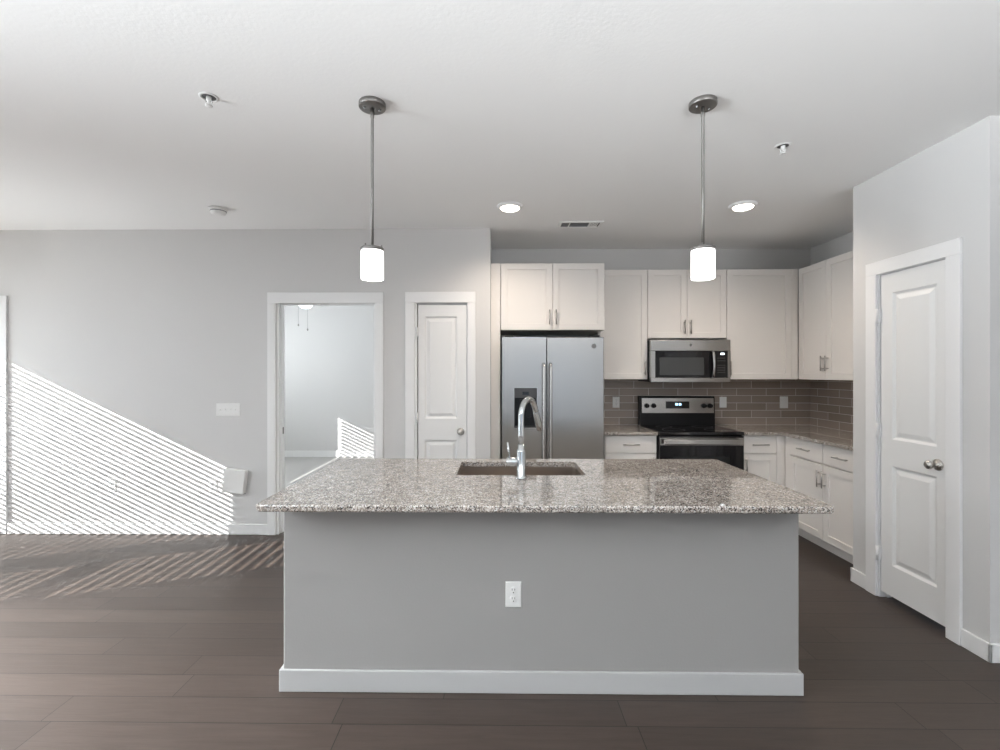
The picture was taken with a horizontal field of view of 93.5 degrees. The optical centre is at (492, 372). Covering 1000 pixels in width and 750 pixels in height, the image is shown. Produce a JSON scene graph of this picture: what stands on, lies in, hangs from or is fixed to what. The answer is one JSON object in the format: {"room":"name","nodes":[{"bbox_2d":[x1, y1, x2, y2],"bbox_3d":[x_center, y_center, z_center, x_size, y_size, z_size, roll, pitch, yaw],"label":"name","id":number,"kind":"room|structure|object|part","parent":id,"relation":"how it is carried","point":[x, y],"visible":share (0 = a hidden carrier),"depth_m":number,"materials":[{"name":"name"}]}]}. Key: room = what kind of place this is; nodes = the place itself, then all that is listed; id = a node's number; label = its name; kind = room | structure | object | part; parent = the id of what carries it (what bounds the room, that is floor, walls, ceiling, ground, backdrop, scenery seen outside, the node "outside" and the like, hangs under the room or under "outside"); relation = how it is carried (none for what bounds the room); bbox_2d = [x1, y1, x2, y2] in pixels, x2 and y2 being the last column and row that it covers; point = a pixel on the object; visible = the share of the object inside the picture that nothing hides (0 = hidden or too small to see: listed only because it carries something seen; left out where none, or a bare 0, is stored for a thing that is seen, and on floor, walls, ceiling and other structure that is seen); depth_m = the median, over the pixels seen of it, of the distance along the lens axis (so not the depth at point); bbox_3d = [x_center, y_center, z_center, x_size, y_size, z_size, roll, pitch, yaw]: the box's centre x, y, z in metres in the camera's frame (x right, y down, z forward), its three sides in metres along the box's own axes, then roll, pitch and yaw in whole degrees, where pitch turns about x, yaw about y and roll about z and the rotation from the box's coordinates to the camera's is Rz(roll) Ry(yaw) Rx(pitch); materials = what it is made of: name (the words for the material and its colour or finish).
{"room":"kitchen","nodes":[
{"label":"kitchen","id":0,"kind":"room"},
{"bbox_2d":[0,228,490,533],"bbox_3d":[-2.698,0.080,4.303,5.362,2.750,0.120,0,0,1],"label":"wall","id":1,"kind":"structure","parent":0,"point":[124,346],"depth_m":4.25,"materials":[{"name":"grey paint"}]},
{"bbox_2d":[0,296,7,533],"bbox_3d":[-4.851,0.379,4.260,0.916,2.153,0.018,0,0,1],"label":"door frame","id":2,"kind":"structure","parent":1,"relation":"attached to","point":[3,299],"depth_m":4.25,"materials":[{"name":"white paint"}]},
{"bbox_2d":[108,479,115,491],"bbox_3d":[-3.439,1.018,4.247,0.072,0.116,0.009,0,0,1],"label":"wall outlet","id":3,"kind":"object","parent":1,"relation":"attached to","point":[111,482],"visible":1,"depth_m":4.25,"materials":[{"name":"white plastic"}]},
{"bbox_2d":[7,523,266,534],"bbox_3d":[-2.206,1.407,4.230,4.374,0.095,0.013,0,0,1],"label":"baseboard","id":4,"kind":"structure","parent":1,"relation":"attached to","point":[12,528],"depth_m":4.24,"materials":[{"name":"white paint"}]},
{"bbox_2d":[209,480,216,491],"bbox_3d":[-2.521,1.020,4.236,0.072,0.116,0.009,0,0,1],"label":"wall outlet","id":5,"kind":"object","parent":1,"relation":"attached to","point":[212,483],"visible":1,"depth_m":4.24,"materials":[{"name":"white plastic"}]},
{"bbox_2d":[216,403,239,415],"bbox_3d":[-2.374,0.329,4.229,0.208,0.108,0.019,0,0,1],"label":"light switch","id":6,"kind":"object","parent":1,"relation":"attached to","point":[222,409],"visible":1,"depth_m":4.22,"materials":[{"name":"white plastic"}]},
{"bbox_2d":[222,468,247,493],"bbox_3d":[-2.295,0.971,4.200,0.215,0.245,0.075,0,0,1],"label":"wall box","id":7,"kind":"object","parent":1,"relation":"attached to","point":[234,480],"visible":1,"depth_m":4.16,"materials":[{"name":"white plastic"}]},
{"bbox_2d":[267,292,382,534],"bbox_3d":[-1.499,0.366,4.279,1.043,2.177,0.138,0,0,1],"label":"door frame","id":8,"kind":"structure","parent":1,"relation":"attached to","point":[273,298],"depth_m":4.22,"materials":[{"name":"white paint"}]},
{"bbox_2d":[405,292,474,458],"bbox_3d":[-0.465,0.365,4.267,0.629,2.180,0.138,0,0,1],"label":"door frame","id":9,"kind":"structure","parent":1,"relation":"attached to","point":[411,298],"depth_m":4.20,"materials":[{"name":"white paint"}]},
{"bbox_2d":[416,304,465,458],"bbox_3d":[-0.461,0.410,4.205,0.452,2.050,0.104,0,0,1],"label":"door","id":10,"kind":"structure","parent":1,"relation":"in","point":[441,329],"depth_m":4.22,"materials":[{"name":"white paint"}]},
{"bbox_3d":[-0.285,0.527,4.185,0.066,0.066,0.069,0,0,1],"label":"knob","id":11,"kind":"part","parent":10,"relation":"part of","materials":[{"name":"silver metal"}]},
{"bbox_2d":[285,305,373,450],"bbox_3d":[-2.717,0.080,8.193,5.230,2.750,0.120,0,0,1],"label":"wall","id":12,"kind":"structure","parent":0,"point":[329,366],"depth_m":8.13,"materials":[{"name":"grey paint"}]},
{"bbox_2d":[285,451,373,456],"bbox_3d":[-2.778,1.400,8.127,5.110,0.110,0.013,0,0,1],"label":"baseboard","id":13,"kind":"structure","parent":12,"relation":"attached to","point":[287,453],"depth_m":8.12,"materials":[{"name":"white paint"}]},
{"bbox_2d":[0,0,999,248],"bbox_3d":[-0.250,-1.345,2.063,10.550,0.100,12.320,0,0,1],"label":"ceiling","id":14,"kind":"structure","parent":0,"point":[562,110],"depth_m":2.34,"materials":[{"name":"white paint"}]},
{"bbox_2d":[198,92,218,107],"bbox_3d":[-1.331,-1.273,2.206,0.084,0.044,0.084,0,0,1],"label":"sprinkler","id":15,"kind":"object","parent":14,"relation":"attached to","point":[208,97],"visible":1,"depth_m":2.20,"materials":[{"name":"white metal"}]},
{"bbox_2d":[201,94,215,100],"bbox_3d":[-1.331,-1.294,2.206,0.061,0.001,0.061,0,0,1],"label":"cup","id":16,"kind":"object","parent":15,"relation":"on","point":[211,97],"depth_m":2.20,"materials":[{"name":"metal"}]},
{"bbox_2d":[208,206,228,215],"bbox_3d":[-2.161,-1.270,3.706,0.140,0.051,0.140,0,0,1],"label":"smoke detector","id":17,"kind":"object","parent":14,"relation":"attached to","point":[215,210],"visible":1,"depth_m":3.67,"materials":[{"name":"white plastic"}]},
{"bbox_2d":[298,305,327,330],"bbox_3d":[-2.454,-0.921,6.219,1.218,0.747,1.164,0,0,1],"label":"ceiling fan","id":18,"kind":"object","parent":14,"relation":"hanging from","point":[307,307],"visible":0.19,"depth_m":6.11,"materials":[{"name":"white plastic"}]},
{"bbox_3d":[-2.456,-0.882,6.180,0.180,0.080,0.180,0,0,1],"label":"lamp shade","id":19,"kind":"part","parent":18,"relation":"part of","materials":[{"name":"white glass"}]},
{"bbox_2d":[359,96,385,281],"bbox_3d":[-0.577,-0.872,2.257,0.127,0.847,0.127,0,0,1],"label":"pendant light","id":20,"kind":"object","parent":14,"relation":"hanging from","point":[372,256],"visible":1,"depth_m":2.23,"materials":[{"name":"white glass"}]},
{"bbox_3d":[-0.577,-0.934,2.257,0.018,0.669,0.018,0,0,1],"label":"rod","id":21,"kind":"part","parent":20,"relation":"part of","materials":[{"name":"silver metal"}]},
{"bbox_3d":[-0.577,-0.518,2.257,0.108,0.140,0.108,0,0,1],"label":"lamp shade","id":22,"kind":"part","parent":20,"relation":"part of","materials":[{"name":"white glass"}]},
{"bbox_2d":[497,201,522,211],"bbox_3d":[0.137,-1.278,3.647,0.200,0.034,0.200,0,0,1],"label":"recessed light","id":23,"kind":"object","parent":14,"relation":"in","point":[509,206],"visible":1,"depth_m":3.60,"materials":[{"name":"white paint"}]},
{"bbox_2d":[557,221,603,227],"bbox_3d":[0.764,-1.290,4.091,0.380,0.010,0.170,0,0,1],"label":"ceiling vent","id":24,"kind":"object","parent":14,"relation":"in","point":[562,224],"visible":1,"depth_m":4.09,"materials":[{"name":"white plastic"}]},
{"bbox_2d":[689,94,717,280],"bbox_3d":[1.006,-0.872,2.246,0.127,0.847,0.127,0,0,1],"label":"pendant light","id":25,"kind":"object","parent":14,"relation":"hanging from","point":[703,255],"visible":1,"depth_m":2.23,"materials":[{"name":"white glass"}]},
{"bbox_3d":[1.006,-0.934,2.246,0.018,0.669,0.018,0,0,1],"label":"rod","id":26,"kind":"part","parent":25,"relation":"part of","materials":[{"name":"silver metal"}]},
{"bbox_3d":[1.006,-0.518,2.246,0.108,0.140,0.108,0,0,1],"label":"lamp shade","id":27,"kind":"part","parent":25,"relation":"part of","materials":[{"name":"white glass"}]},
{"bbox_2d":[729,200,757,210],"bbox_3d":[1.933,-1.278,3.625,0.200,0.034,0.200,0,0,1],"label":"recessed light","id":28,"kind":"object","parent":14,"relation":"in","point":[747,204],"visible":1,"depth_m":3.58,"materials":[{"name":"white"}]},
{"bbox_2d":[774,142,791,154],"bbox_3d":[1.658,-1.273,2.682,0.084,0.044,0.084,0,0,1],"label":"sprinkler","id":29,"kind":"object","parent":14,"relation":"attached to","point":[782,146],"visible":1,"depth_m":2.68,"materials":[{"name":"metal"}]},
{"bbox_2d":[0,457,999,749],"bbox_3d":[-0.250,1.505,2.063,10.550,0.100,12.320,0,0,1],"label":"floor","id":30,"kind":"structure","parent":0,"point":[108,641],"depth_m":2.19,"materials":[{"name":"brown wood"}]},
{"bbox_2d":[491,263,499,458],"bbox_3d":[0.033,0.224,4.621,0.086,2.462,0.607,0,0,1],"label":"filler panel","id":31,"kind":"object","parent":30,"relation":"on","point":[495,267],"visible":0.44,"depth_m":4.32,"materials":[{"name":"white paint"}]},
{"bbox_2d":[279,512,803,695],"bbox_3d":[0.218,1.014,2.523,2.376,0.883,0.789,0,0,1],"label":"kitchen island","id":32,"kind":"object","parent":30,"relation":"on","point":[391,602],"visible":0.77,"depth_m":2.14,"materials":[{"name":"paint"},{"name":"granite"}]},
{"bbox_2d":[505,581,520,606],"bbox_3d":[0.096,1.009,2.138,0.072,0.116,0.009,0,0,1],"label":"wall outlet","id":33,"kind":"object","parent":32,"relation":"attached to","point":[512,588],"visible":1,"depth_m":2.14,"materials":[{"name":"white plastic"}]},
{"bbox_2d":[510,595,516,602],"bbox_3d":[0.096,1.028,2.136,0.034,0.034,0.005,0,0,1],"label":"receptacle","id":34,"kind":"object","parent":33,"relation":"attached to","point":[513,598],"depth_m":2.13,"materials":[{"name":"grey plastic"}]},
{"bbox_2d":[510,587,516,594],"bbox_3d":[0.096,0.990,2.136,0.034,0.034,0.005,0,0,1],"label":"receptacle","id":35,"kind":"object","parent":33,"relation":"attached to","point":[513,590],"depth_m":2.13,"materials":[{"name":"grey plastic"}]},
{"bbox_3d":[0.218,1.405,2.478,2.376,0.100,0.699,0,0,1],"label":"baseboard","id":36,"kind":"part","parent":32,"relation":"part of","materials":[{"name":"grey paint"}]},
{"bbox_2d":[256,458,833,513],"bbox_3d":[0.214,0.556,2.439,2.375,0.030,1.053,0,0,1],"label":"island countertop","id":37,"kind":"structure","parent":32,"relation":"on","point":[345,484],"depth_m":2.14,"materials":[{"name":"stone"}]},
{"bbox_2d":[459,466,580,474],"bbox_3d":[0.155,0.667,2.674,0.744,0.191,0.430,0,0,1],"label":"sink","id":38,"kind":"object","parent":37,"relation":"in","point":[466,470],"visible":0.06,"depth_m":2.87,"materials":[{"name":"metal"}]},
{"bbox_2d":[507,397,542,479],"bbox_3d":[0.192,0.333,2.487,0.098,0.416,0.298,0,0,44],"label":"faucet","id":39,"kind":"object","parent":37,"relation":"on","point":[520,461],"visible":1,"depth_m":2.40,"materials":[{"name":"silver metal"}]},
{"bbox_3d":[0.101,0.416,2.414,0.058,0.122,0.043,0,0,1],"label":"handle","id":40,"kind":"part","parent":39,"relation":"part of","materials":[{"name":"silver metal"}]},
{"bbox_3d":[0.192,0.253,2.488,0.030,0.256,0.204,0,0,31],"label":"spout","id":41,"kind":"part","parent":39,"relation":"part of","materials":[{"name":"silver metal"}]},
{"bbox_2d":[502,335,603,458],"bbox_3d":[0.540,0.552,4.490,0.900,1.775,0.808,0,0,1],"label":"refrigerator","id":42,"kind":"object","parent":30,"relation":"on","point":[564,376],"visible":0.73,"depth_m":4.15,"materials":[{"name":"silver metal"}]},
{"bbox_2d":[604,436,655,458],"bbox_3d":[1.271,1.014,4.590,0.479,0.883,0.642,0,0,1],"label":"base cabinet","id":43,"kind":"object","parent":30,"relation":"on","point":[615,447],"visible":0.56,"depth_m":4.31,"materials":[{"name":"white paint"}]},
{"bbox_3d":[1.267,1.045,4.316,0.470,0.607,0.021,0,0,1],"label":"cabinet door","id":44,"kind":"part","parent":43,"relation":"part of","materials":[{"name":"white paint"}]},
{"bbox_2d":[604,425,657,435],"bbox_3d":[1.260,0.556,4.595,0.500,0.030,0.629,0,0,1],"label":"countertop","id":45,"kind":"structure","parent":43,"relation":"on","point":[609,430],"depth_m":4.34,"materials":[{"name":"stone"}]},
{"bbox_2d":[638,396,743,469],"bbox_3d":[1.895,0.838,4.539,0.766,1.195,0.707,0,0,1],"label":"range","id":46,"kind":"object","parent":30,"relation":"on","point":[686,428],"visible":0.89,"depth_m":4.36,"materials":[{"name":"silver metal"}]},
{"bbox_3d":[1.903,0.335,4.825,0.734,0.152,0.010,0,0,1],"label":"control panel","id":47,"kind":"part","parent":46,"relation":"part of","materials":[{"name":"silver metal"}]},
{"bbox_2d":[639,425,743,434],"bbox_3d":[1.895,0.548,4.544,0.762,0.028,0.608,0,0,1],"label":"cooktop","id":48,"kind":"object","parent":46,"relation":"in","point":[661,429],"depth_m":4.36,"materials":[{"name":"black glass"}]},
{"bbox_2d":[656,435,741,458],"bbox_3d":[1.895,0.995,4.588,0.758,0.880,0.610,0,0,1],"label":"oven","id":49,"kind":"object","parent":46,"relation":"in","point":[657,437],"depth_m":4.28,"materials":[{"name":"black glass"}]},
{"bbox_3d":[1.891,0.895,4.260,0.754,0.650,0.041,0,0,1],"label":"oven door","id":50,"kind":"part","parent":46,"relation":"part of","materials":[{"name":"black glass"}]},
{"bbox_3d":[1.891,0.620,4.239,0.754,0.070,0.006,0,0,1],"label":"door trim","id":51,"kind":"part","parent":46,"relation":"part of","materials":[{"name":"silver metal"}]},
{"bbox_3d":[1.887,0.618,4.213,0.708,0.050,0.054,0,0,1],"label":"handle","id":52,"kind":"part","parent":46,"relation":"part of","materials":[{"name":"silver metal"}]},
{"bbox_2d":[744,436,784,485],"bbox_3d":[2.485,1.014,4.576,0.410,0.883,0.642,0,0,1],"label":"base cabinet","id":53,"kind":"object","parent":30,"relation":"on","point":[764,456],"visible":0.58,"depth_m":4.29,"materials":[{"name":"white paint"}]},
{"bbox_3d":[2.437,0.654,4.302,0.312,0.155,0.021,0,0,1],"label":"drawer","id":54,"kind":"part","parent":53,"relation":"part of","materials":[{"name":"white paint"}]},
{"bbox_3d":[2.437,1.045,4.302,0.312,0.607,0.021,0,0,1],"label":"cabinet door","id":55,"kind":"part","parent":53,"relation":"part of","materials":[{"name":"white paint"}]},
{"bbox_3d":[2.437,0.654,4.273,0.150,0.011,0.036,0,0,1],"label":"handle","id":56,"kind":"part","parent":53,"relation":"part of","materials":[{"name":"silver metal"}]},
{"bbox_2d":[785,436,852,563],"bbox_3d":[2.958,1.014,3.796,0.667,0.883,1.020,0,0,1],"label":"base cabinet","id":57,"kind":"object","parent":30,"relation":"on","point":[824,473],"visible":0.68,"depth_m":3.78,"materials":[{"name":"white paint"}]},
{"bbox_2d":[716,425,852,450],"bbox_3d":[2.786,0.556,4.085,1.022,0.030,1.612,0,0,1],"label":"countertop","id":58,"kind":"structure","parent":57,"relation":"on","point":[841,439],"depth_m":4.27,"materials":[{"name":"stone"}]},
{"bbox_3d":[2.674,0.654,3.998,0.021,0.155,0.423,0,0,1],"label":"drawer","id":59,"kind":"part","parent":57,"relation":"part of","materials":[{"name":"white paint"}]},
{"bbox_3d":[2.674,1.045,3.998,0.021,0.607,0.423,0,0,1],"label":"cabinet door","id":60,"kind":"part","parent":57,"relation":"part of","materials":[{"name":"white paint"}]},
{"bbox_3d":[2.668,0.654,3.570,0.021,0.155,0.423,0,0,1],"label":"drawer","id":61,"kind":"part","parent":57,"relation":"part of","materials":[{"name":"white paint"}]},
{"bbox_3d":[2.668,1.045,3.570,0.021,0.607,0.423,0,0,1],"label":"cabinet door","id":62,"kind":"part","parent":57,"relation":"part of","materials":[{"name":"white paint"}]},
{"bbox_3d":[2.640,0.654,3.571,0.036,0.011,0.150,0,0,1],"label":"handle","id":63,"kind":"part","parent":57,"relation":"part of","materials":[{"name":"silver metal"}]},
{"bbox_2d":[492,248,809,458],"bbox_3d":[1.655,0.080,4.971,3.550,2.750,0.120,0,0,1],"label":"wall","id":64,"kind":"structure","parent":0,"point":[796,258],"depth_m":4.91,"materials":[{"name":"grey paint"}]},
{"bbox_2d":[500,263,603,334],"bbox_3d":[0.555,-0.700,4.598,0.952,0.614,0.642,0,0,1],"label":"upper cabinet","id":65,"kind":"object","parent":64,"relation":"attached to","point":[536,298],"visible":0.99,"depth_m":4.32,"materials":[{"name":"white paint"}]},
{"bbox_3d":[0.314,-0.700,4.326,0.473,0.611,0.021,0,0,1],"label":"door","id":66,"kind":"part","parent":65,"relation":"part of","materials":[{"name":"white paint"}]},
{"bbox_3d":[0.790,-0.700,4.320,0.473,0.611,0.021,0,0,1],"label":"door","id":67,"kind":"part","parent":65,"relation":"part of","materials":[{"name":"white paint"}]},
{"bbox_2d":[593,270,646,378],"bbox_3d":[1.275,-0.472,4.729,0.477,1.070,0.362,0,0,1],"label":"upper cabinet","id":68,"kind":"object","parent":64,"relation":"attached to","point":[624,333],"visible":0.91,"depth_m":4.59,"materials":[{"name":"white paint"}]},
{"bbox_2d":[647,270,725,339],"bbox_3d":[1.898,-0.672,4.722,0.765,0.670,0.362,0,0,1],"label":"upper cabinet","id":69,"kind":"object","parent":64,"relation":"attached to","point":[679,307],"visible":0.95,"depth_m":4.58,"materials":[{"name":"white paint"}]},
{"bbox_3d":[1.705,-0.672,4.589,0.380,0.667,0.021,0,0,1],"label":"door","id":70,"kind":"part","parent":69,"relation":"part of","materials":[{"name":"white paint"}]},
{"bbox_2d":[638,340,730,382],"bbox_3d":[1.900,-0.115,4.673,0.762,0.413,0.449,0,0,1],"label":"microwave","id":71,"kind":"object","parent":69,"relation":"attached to","point":[702,361],"visible":0.99,"depth_m":4.50,"materials":[{"name":"silver metal"}]},
{"bbox_3d":[1.823,-0.082,4.521,0.526,0.255,0.034,0,0,1],"label":"door","id":72,"kind":"part","parent":71,"relation":"part of","materials":[{"name":"black glass"}]},
{"bbox_3d":[2.104,-0.082,4.475,0.025,0.262,0.059,0,0,1],"label":"handle","id":73,"kind":"part","parent":71,"relation":"part of","materials":[{"name":"silver metal"}]},
{"bbox_3d":[2.187,-0.082,4.517,0.128,0.255,0.035,0,0,1],"label":"control panel","id":74,"kind":"part","parent":71,"relation":"part of","materials":[{"name":"black glass"}]},
{"bbox_3d":[2.088,-0.672,4.585,0.380,0.667,0.021,0,0,1],"label":"door","id":75,"kind":"part","parent":69,"relation":"part of","materials":[{"name":"white paint"}]},
{"bbox_2d":[604,378,809,424],"bbox_3d":[2.168,0.298,4.901,2.279,0.486,0.006,0,0,1],"label":"tiled wall","id":76,"kind":"structure","parent":64,"relation":"attached to","point":[749,401],"depth_m":4.89,"materials":[{"name":"grey tile"}]},
{"bbox_2d":[613,397,619,407],"bbox_3d":[1.292,0.306,4.904,0.072,0.116,0.009,0,0,1],"label":"wall outlet","id":77,"kind":"object","parent":76,"relation":"attached to","point":[616,400],"visible":1,"depth_m":4.90,"materials":[{"name":"white plastic"}]},
{"bbox_2d":[720,397,726,407],"bbox_3d":[2.402,0.306,4.891,0.072,0.112,0.008,0,0,1],"label":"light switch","id":78,"kind":"object","parent":76,"relation":"attached to","point":[723,400],"visible":1,"depth_m":4.89,"materials":[{"name":"white plastic"}]},
{"bbox_2d":[780,396,787,407],"bbox_3d":[3.031,0.306,4.884,0.084,0.122,0.008,0,0,1],"label":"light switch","id":79,"kind":"object","parent":76,"relation":"attached to","point":[783,399],"visible":1,"depth_m":4.88,"materials":[{"name":"white plastic"}]},
{"bbox_2d":[718,269,797,378],"bbox_3d":[2.628,-0.472,4.713,0.690,1.070,0.362,0,0,1],"label":"upper cabinet","id":80,"kind":"object","parent":64,"relation":"attached to","point":[762,304],"visible":0.83,"depth_m":4.58,"materials":[{"name":"white paint"}]},
{"bbox_2d":[810,232,852,264],"bbox_3d":[3.359,0.080,4.080,0.120,2.750,1.620,0,0,1],"label":"wall","id":81,"kind":"structure","parent":0,"point":[843,244],"depth_m":4.57,"materials":[{"name":"grey paint"}]},
{"bbox_2d":[799,251,852,380],"bbox_3d":[3.113,-0.472,4.178,0.365,1.070,0.770,0,0,1],"label":"upper cabinet","id":82,"kind":"object","parent":81,"relation":"attached to","point":[826,286],"visible":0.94,"depth_m":4.16,"materials":[{"name":"white paint"}]},
{"bbox_3d":[2.979,-0.472,4.371,0.021,1.067,0.378,0,0,1],"label":"door","id":83,"kind":"part","parent":82,"relation":"part of","materials":[{"name":"white paint"}]},
{"bbox_3d":[2.948,-0.085,4.151,0.036,0.135,0.011,0,0,1],"label":"handle","id":84,"kind":"part","parent":82,"relation":"part of","materials":[{"name":"silver metal"}]},
{"bbox_3d":[2.975,-0.472,3.988,0.021,1.067,0.378,0,0,1],"label":"door","id":85,"kind":"part","parent":82,"relation":"part of","materials":[{"name":"white paint"}]},
{"bbox_2d":[810,380,852,431],"bbox_3d":[3.296,0.298,4.079,0.006,0.486,1.612,0,0,1],"label":"tiled wall","id":86,"kind":"structure","parent":81,"relation":"attached to","point":[831,401],"depth_m":4.56,"materials":[{"name":"grey tile"}]},
{"bbox_2d":[853,116,999,642],"bbox_3d":[2.898,0.080,2.819,0.772,2.750,0.913,0,0,1],"label":"wall","id":87,"kind":"structure","parent":0,"point":[948,190],"depth_m":2.48,"materials":[{"name":"grey paint"}]},
{"bbox_2d":[875,259,944,625],"bbox_3d":[2.501,0.390,2.835,0.104,2.042,0.469,0,0,1],"label":"door","id":88,"kind":"structure","parent":87,"relation":"in","point":[911,315],"depth_m":2.81,"materials":[{"name":"white paint"}]},
{"bbox_3d":[2.482,0.519,2.653,0.069,0.066,0.066,0,0,1],"label":"knob","id":89,"kind":"part","parent":88,"relation":"part of","materials":[{"name":"silver metal"}]},
{"bbox_2d":[866,237,962,645],"bbox_3d":[2.564,0.366,2.826,0.140,2.178,0.643,0,0,1],"label":"door frame","id":90,"kind":"structure","parent":87,"relation":"attached to","point":[951,250],"depth_m":2.58,"materials":[{"name":"white paint"}]},
{"bbox_2d":[850,567,991,662],"bbox_3d":[2.556,1.407,2.823,0.113,0.095,0.939,0,0,1],"label":"baseboard","id":91,"kind":"structure","parent":87,"relation":"attached to","point":[971,642],"depth_m":2.46,"materials":[{"name":"white paint"}]},
{"bbox_3d":[3.829,0.080,2.413,2.400,2.750,0.123,0,0,1],"label":"wall","id":92,"kind":"structure","parent":0,"visible":0},
{"bbox_2d":[988,643,999,662],"bbox_3d":[3.561,1.407,2.348,2.135,0.095,0.013,0,0,1],"label":"baseboard","id":93,"kind":"structure","parent":92,"relation":"attached to","point":[995,648],"depth_m":2.35,"materials":[{"name":"white paint"}]}
]}

